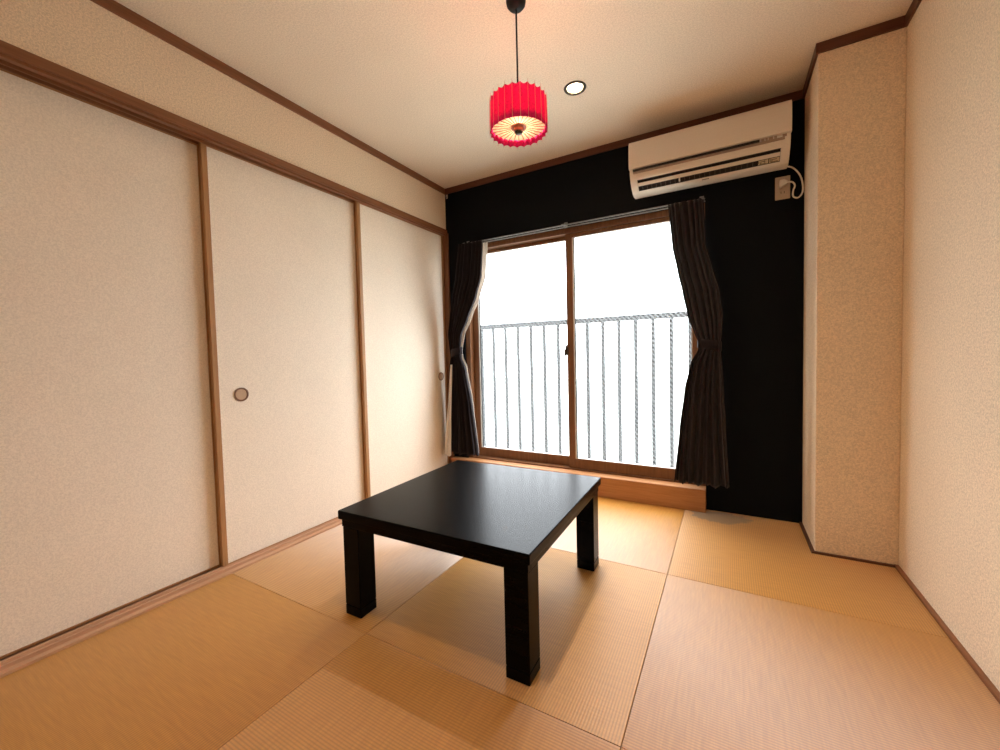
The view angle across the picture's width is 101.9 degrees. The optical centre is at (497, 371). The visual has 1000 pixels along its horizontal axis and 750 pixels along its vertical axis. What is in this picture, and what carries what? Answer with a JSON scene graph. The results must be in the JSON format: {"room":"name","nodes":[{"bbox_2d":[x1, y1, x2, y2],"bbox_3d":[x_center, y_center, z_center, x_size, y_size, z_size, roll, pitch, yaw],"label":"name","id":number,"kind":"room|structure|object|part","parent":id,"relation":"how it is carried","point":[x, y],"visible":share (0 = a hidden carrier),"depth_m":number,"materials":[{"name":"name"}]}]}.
{"room":"japanese tatami room","nodes":[
{"label":"japanese tatami room","id":0,"kind":"room"},
{"bbox_2d":[0,0,445,229],"bbox_3d":[-1.487,-0.290,1.769,0.200,2.500,4.000,0,3,30],"label":"wall","id":1,"kind":"structure","parent":0,"point":[83,37],"depth_m":1.80,"materials":[{"name":"beige paint"}]},
{"bbox_2d":[0,69,220,658],"bbox_3d":[-1.606,-0.041,1.552,0.024,2.014,0.938,0,3,30],"label":"door","id":2,"kind":"structure","parent":1,"relation":"in","point":[109,503],"depth_m":1.59,"materials":[{"name":"beige paper"}]},
{"bbox_3d":[-1.631,-1.041,1.512,0.021,0.012,0.890,0,3,30],"label":"edge rail","id":3,"kind":"part","parent":2,"relation":"part of","materials":[{"name":"brown wood"}]},
{"bbox_3d":[-1.583,0.961,1.593,0.021,0.006,0.890,0,3,30],"label":"edge rail","id":4,"kind":"part","parent":2,"relation":"part of","materials":[{"name":"brown wood"}]},
{"bbox_2d":[0,518,341,677],"bbox_3d":[-1.105,0.940,2.333,0.157,0.038,2.760,0,3,30],"label":"trim","id":5,"kind":"structure","parent":1,"relation":"attached to","point":[18,660],"depth_m":1.65,"materials":[{"name":"brown wood"}]},
{"bbox_2d":[0,40,446,235],"bbox_3d":[-1.163,-1.105,2.255,0.137,0.048,2.760,0,3,30],"label":"trim","id":6,"kind":"structure","parent":1,"relation":"attached to","point":[13,59],"depth_m":1.70,"materials":[{"name":"brown wood"}]},
{"bbox_2d":[90,0,445,194],"bbox_3d":[-1.424,-1.417,1.672,0.010,0.045,4.000,0,3,30],"label":"trim","id":7,"kind":"structure","parent":1,"relation":"attached to","point":[112,6],"depth_m":1.98,"materials":[{"name":"brown wood"}]},
{"bbox_2d":[199,142,365,566],"bbox_3d":[-1.135,-0.084,2.319,0.024,2.014,0.907,0,3,30],"label":"door","id":8,"kind":"structure","parent":1,"relation":"in","point":[280,253],"depth_m":2.21,"materials":[{"name":"beige paper"}]},
{"bbox_3d":[-1.283,0.113,2.036,0.004,0.069,0.069,0,3,30],"label":"finger pull","id":9,"kind":"part","parent":8,"relation":"part of","materials":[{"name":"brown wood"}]},
{"bbox_2d":[236,389,246,399],"bbox_3d":[-1.284,0.113,2.036,0.001,0.054,0.054,0,3,30],"label":"door handle","id":10,"kind":"object","parent":8,"relation":"on","point":[241,394],"depth_m":2.04,"materials":[{"name":"beige metal"}]},
{"bbox_3d":[-1.160,-1.084,2.279,0.021,0.012,0.859,0,3,30],"label":"edge rail","id":11,"kind":"part","parent":8,"relation":"part of","materials":[{"name":"brown wood"}]},
{"bbox_3d":[-1.111,0.918,2.360,0.021,0.006,0.859,0,3,30],"label":"edge rail","id":12,"kind":"part","parent":8,"relation":"part of","materials":[{"name":"brown wood"}]},
{"bbox_2d":[355,201,448,497],"bbox_3d":[-0.670,-0.126,3.072,0.024,2.014,0.913,0,3,30],"label":"door","id":13,"kind":"structure","parent":1,"relation":"in","point":[400,264],"depth_m":2.98,"materials":[{"name":"beige paper"}]},
{"bbox_3d":[-0.696,-1.126,3.032,0.021,0.012,0.865,0,3,30],"label":"edge rail","id":14,"kind":"part","parent":13,"relation":"part of","materials":[{"name":"brown wood"}]},
{"bbox_2d":[115,0,912,188],"bbox_3d":[-0.253,-1.521,1.025,3.085,0.160,4.240,0,3,30],"label":"ceiling","id":15,"kind":"structure","parent":0,"point":[413,81],"depth_m":1.91,"materials":[{"name":"paint"}]},
{"bbox_2d":[489,0,547,147],"bbox_3d":[0.077,-1.204,1.591,0.231,0.534,0.231,0,3,30],"label":"pendant lamp","id":16,"kind":"object","parent":15,"relation":"hanging from","point":[518,116],"visible":1,"depth_m":1.54,"materials":[{"name":"red fabric"}]},
{"bbox_3d":[0.076,-1.245,1.590,0.007,0.336,0.007,0,3,30],"label":"cord","id":17,"kind":"part","parent":16,"relation":"part of","materials":[{"name":"black plastic"}]},
{"bbox_3d":[0.082,-1.007,1.599,0.226,0.128,0.226,0,3,30],"label":"lamp shade","id":18,"kind":"part","parent":16,"relation":"part of","materials":[{"name":"red fabric"}]},
{"bbox_2d":[492,116,544,141],"bbox_3d":[0.083,-0.965,1.601,0.209,0.008,0.209,0,3,30],"label":"diffuser","id":19,"kind":"object","parent":16,"relation":"attached to","point":[533,130],"depth_m":1.60,"materials":[{"name":"beige paper"}]},
{"bbox_3d":[0.084,-0.943,1.602,0.032,0.011,0.032,0,3,30],"label":"knob","id":20,"kind":"part","parent":16,"relation":"part of","materials":[{"name":"brown metal"}]},
{"bbox_2d":[564,81,585,95],"bbox_3d":[0.410,-1.532,2.147,0.118,0.068,0.118,0,3,30],"label":"recessed light","id":21,"kind":"object","parent":15,"relation":"in","point":[573,88],"visible":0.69,"depth_m":2.18,"materials":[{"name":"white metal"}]},
{"bbox_2d":[445,98,804,523],"bbox_3d":[0.788,-0.340,2.858,3.085,2.600,0.140,0,3,30],"label":"wall","id":22,"kind":"structure","parent":0,"point":[755,241],"depth_m":2.41,"materials":[{"name":"black paint"}]},
{"bbox_2d":[443,233,454,462],"bbox_3d":[-0.457,-0.155,3.485,0.149,2.020,0.016,0,3,30],"label":"trim","id":23,"kind":"structure","parent":22,"relation":"attached to","point":[445,238],"depth_m":3.43,"materials":[{"name":"brown wood"}]},
{"bbox_2d":[451,456,705,512],"bbox_3d":[0.493,0.806,3.049,1.915,0.170,0.199,0,3,30],"label":"window sill","id":24,"kind":"structure","parent":22,"relation":"attached to","point":[691,497],"depth_m":2.68,"materials":[{"name":"brown wood"}]},
{"bbox_2d":[462,196,705,485],"bbox_3d":[0.523,-0.176,2.973,1.790,1.794,0.197,0,3,30],"label":"window","id":25,"kind":"structure","parent":22,"relation":"in","point":[571,461],"depth_m":2.98,"materials":[{"name":"wood"},{"name":"clear glass"},{"name":"pale aluminium"}]},
{"bbox_2d":[444,240,487,455],"bbox_3d":[-0.265,-0.165,3.272,0.436,1.709,0.114,0,3,30],"label":"curtain","id":26,"kind":"object","parent":25,"relation":"hanging from","point":[461,431],"visible":1,"depth_m":3.27,"materials":[{"name":"fabric"}]},
{"bbox_3d":[0.195,-0.146,3.229,0.882,1.710,0.030,0,3,30],"label":"sash","id":27,"kind":"part","parent":25,"relation":"part of","materials":[{"name":"brown wood"}]},
{"bbox_3d":[0.487,-1.049,2.871,1.750,0.040,0.066,0,3,30],"label":"curtain rail","id":28,"kind":"part","parent":25,"relation":"part of","materials":[{"name":"silver metal"}]},
{"bbox_3d":[0.899,-0.145,2.784,0.870,1.710,0.030,0,3,30],"label":"sash","id":29,"kind":"part","parent":25,"relation":"part of","materials":[{"name":"brown wood"}]},
{"bbox_2d":[668,198,729,488],"bbox_3d":[1.209,-0.167,2.442,0.326,1.709,0.105,0,3,30],"label":"curtain","id":30,"kind":"object","parent":25,"relation":"hanging from","point":[702,452],"visible":1,"depth_m":2.42,"materials":[{"name":"fabric"}]},
{"bbox_2d":[445,90,802,193],"bbox_3d":[0.614,-1.512,2.807,2.413,0.045,0.010,0,3,30],"label":"trim","id":31,"kind":"structure","parent":22,"relation":"attached to","point":[797,95],"depth_m":2.69,"materials":[{"name":"brown wood"}]},
{"bbox_2d":[628,100,803,198],"bbox_3d":[1.239,-1.183,2.351,0.887,0.470,0.216,0,3,30],"label":"air conditioner","id":32,"kind":"object","parent":22,"relation":"attached to","point":[757,141],"visible":1,"depth_m":2.27,"materials":[{"name":"plastic"}]},
{"bbox_3d":[1.166,-1.324,2.298,0.812,0.182,0.064,0,3,30],"label":"panel","id":33,"kind":"part","parent":32,"relation":"part of","materials":[{"name":"plastic"}]},
{"bbox_3d":[1.625,-1.045,2.231,0.098,0.185,0.019,-1,2,17],"label":"power cord","id":34,"kind":"part","parent":32,"relation":"part of","materials":[{"name":"white plastic"}]},
{"bbox_2d":[775,175,789,200],"bbox_3d":[1.598,-1.032,2.275,0.070,0.126,0.010,0,3,30],"label":"wall outlet","id":35,"kind":"object","parent":22,"relation":"attached to","point":[784,192],"visible":0.75,"depth_m":2.27,"materials":[{"name":"plastic"}]},
{"bbox_2d":[779,189,785,195],"bbox_3d":[1.597,-1.005,2.273,0.034,0.034,0.002,0,3,30],"label":"socket","id":36,"kind":"object","parent":35,"relation":"attached to","point":[782,192],"depth_m":2.27,"materials":[{"name":"plastic"}]},
{"bbox_2d":[802,27,906,564],"bbox_3d":[1.739,-0.379,2.017,0.301,2.500,0.381,0,3,30],"label":"wall pillar","id":37,"kind":"structure","parent":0,"point":[855,98],"depth_m":1.86,"materials":[{"name":"beige paint"}]},
{"bbox_2d":[800,522,894,567],"bbox_3d":[1.755,0.881,2.070,0.299,0.038,0.393,0,3,30],"label":"baseboard","id":38,"kind":"structure","parent":37,"relation":"attached to","point":[801,523],"depth_m":1.93,"materials":[{"name":"brown wood"}]},
{"bbox_2d":[803,15,904,98],"bbox_3d":[1.700,-1.505,1.972,0.301,0.045,0.391,0,3,30],"label":"trim","id":39,"kind":"structure","parent":37,"relation":"attached to","point":[894,24],"depth_m":1.81,"materials":[{"name":"brown wood"}]},
{"bbox_2d":[898,0,999,691],"bbox_3d":[1.078,-0.297,0.395,0.150,2.500,4.140,0,3,30],"label":"wall","id":40,"kind":"structure","parent":0,"point":[949,494],"depth_m":1.38,"materials":[{"name":"beige paint"}]},
{"bbox_2d":[905,0,921,26],"bbox_3d":[0.853,-1.410,0.162,0.010,0.045,3.619,0,3,30],"label":"trim","id":41,"kind":"structure","parent":40,"relation":"attached to","point":[915,4],"depth_m":1.67,"materials":[{"name":"brown wood"}]},
{"bbox_2d":[894,564,999,703],"bbox_3d":[1.222,0.944,0.811,0.014,0.040,2.349,0,3,30],"label":"baseboard","id":42,"kind":"structure","parent":40,"relation":"attached to","point":[991,687],"depth_m":1.36,"materials":[{"name":"brown wood"}]},
{"bbox_3d":[0.728,0.957,3.240,4.800,0.120,0.340,0,3,30],"label":"floor","id":43,"kind":"structure","parent":0,"visible":0},
{"bbox_2d":[481,311,691,467],"bbox_3d":[0.747,0.231,3.275,4.600,1.328,0.040,0,3,30],"label":"balcony railing","id":44,"kind":"object","parent":43,"relation":"on","point":[682,314],"visible":0.34,"depth_m":3.26,"materials":[{"name":"metal"}]},
{"bbox_3d":[0.731,-0.412,3.249,4.600,0.042,0.040,0,3,30],"label":"rail","id":45,"kind":"part","parent":44,"relation":"part of","materials":[{"name":"metal"}]},
{"bbox_3d":[-0.166,1.033,1.173,3.085,0.160,4.140,0,3,30],"label":"floor","id":46,"kind":"structure","parent":0,"visible":0},
{"bbox_2d":[0,574,364,749],"bbox_3d":[-1.089,0.986,1.298,0.888,0.030,0.910,0,3,30],"label":"mat","id":47,"kind":"object","parent":46,"relation":"on","point":[192,671],"visible":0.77,"depth_m":1.30,"materials":[{"name":"beige wicker"}]},
{"bbox_2d":[232,524,462,633],"bbox_3d":[-0.641,0.943,2.089,0.888,0.030,0.906,0,3,30],"label":"mat","id":48,"kind":"object","parent":46,"relation":"on","point":[310,573],"visible":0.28,"depth_m":1.89,"materials":[{"name":"beige wicker"}]},
{"bbox_2d":[218,634,619,749],"bbox_3d":[-0.307,0.985,0.855,0.907,0.030,0.910,0,3,30],"label":"mat","id":49,"kind":"object","parent":46,"relation":"on","point":[376,694],"visible":1,"depth_m":1.13,"materials":[{"name":"beige wicker"}]},
{"bbox_2d":[366,548,666,749],"bbox_3d":[0.141,0.942,1.645,0.907,0.030,0.906,0,3,30],"label":"mat","id":50,"kind":"object","parent":46,"relation":"on","point":[596,627],"visible":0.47,"depth_m":1.46,"materials":[{"name":"beige wicker"}]},
{"bbox_2d":[338,460,600,685],"bbox_3d":[-0.062,0.721,1.748,0.811,0.412,0.826,0,3,29],"label":"table","id":51,"kind":"object","parent":50,"relation":"on","point":[508,517],"visible":1,"depth_m":1.54,"materials":[{"name":"black wood"}]},
{"bbox_3d":[-0.543,0.751,1.601,0.082,0.308,0.082,0,3,29],"label":"leg","id":52,"kind":"part","parent":51,"relation":"part of","materials":[{"name":"black wood"}]},
{"bbox_3d":[0.077,0.750,1.264,0.082,0.308,0.082,0,3,29],"label":"leg","id":53,"kind":"part","parent":51,"relation":"part of","materials":[{"name":"black wood"}]},
{"bbox_3d":[0.420,0.716,1.896,0.082,0.308,0.082,0,3,29],"label":"leg","id":54,"kind":"part","parent":51,"relation":"part of","materials":[{"name":"black wood"}]},
{"bbox_2d":[550,497,684,574],"bbox_3d":[0.573,0.900,2.407,0.907,0.030,0.843,0,3,30],"label":"mat","id":55,"kind":"object","parent":46,"relation":"on","point":[634,534],"visible":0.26,"depth_m":2.22,"materials":[{"name":"beige wicker"}]},
{"bbox_2d":[668,510,948,638],"bbox_3d":[1.371,0.897,1.991,0.888,0.030,0.907,0,3,30],"label":"mat","id":56,"kind":"object","parent":46,"relation":"on","point":[770,558],"visible":0.86,"depth_m":1.82,"materials":[{"name":"beige wicker"}]},
{"bbox_2d":[622,575,999,749],"bbox_3d":[0.923,0.941,1.202,0.888,0.030,0.906,0,3,30],"label":"mat","id":57,"kind":"object","parent":46,"relation":"on","point":[724,668],"visible":1,"depth_m":1.21,"materials":[{"name":"beige wicker"}]},
{"label":"outside","id":58,"kind":"structure","parent":0,"visible":0},
{"bbox_2d":[485,378,686,467],"bbox_3d":[14.619,2.423,29.957,80.000,0.001,59.400,0,3,30],"label":"ground","id":59,"kind":"structure","parent":58,"point":[644,385],"depth_m":25.67,"materials":[{"name":"white"}]}
]}

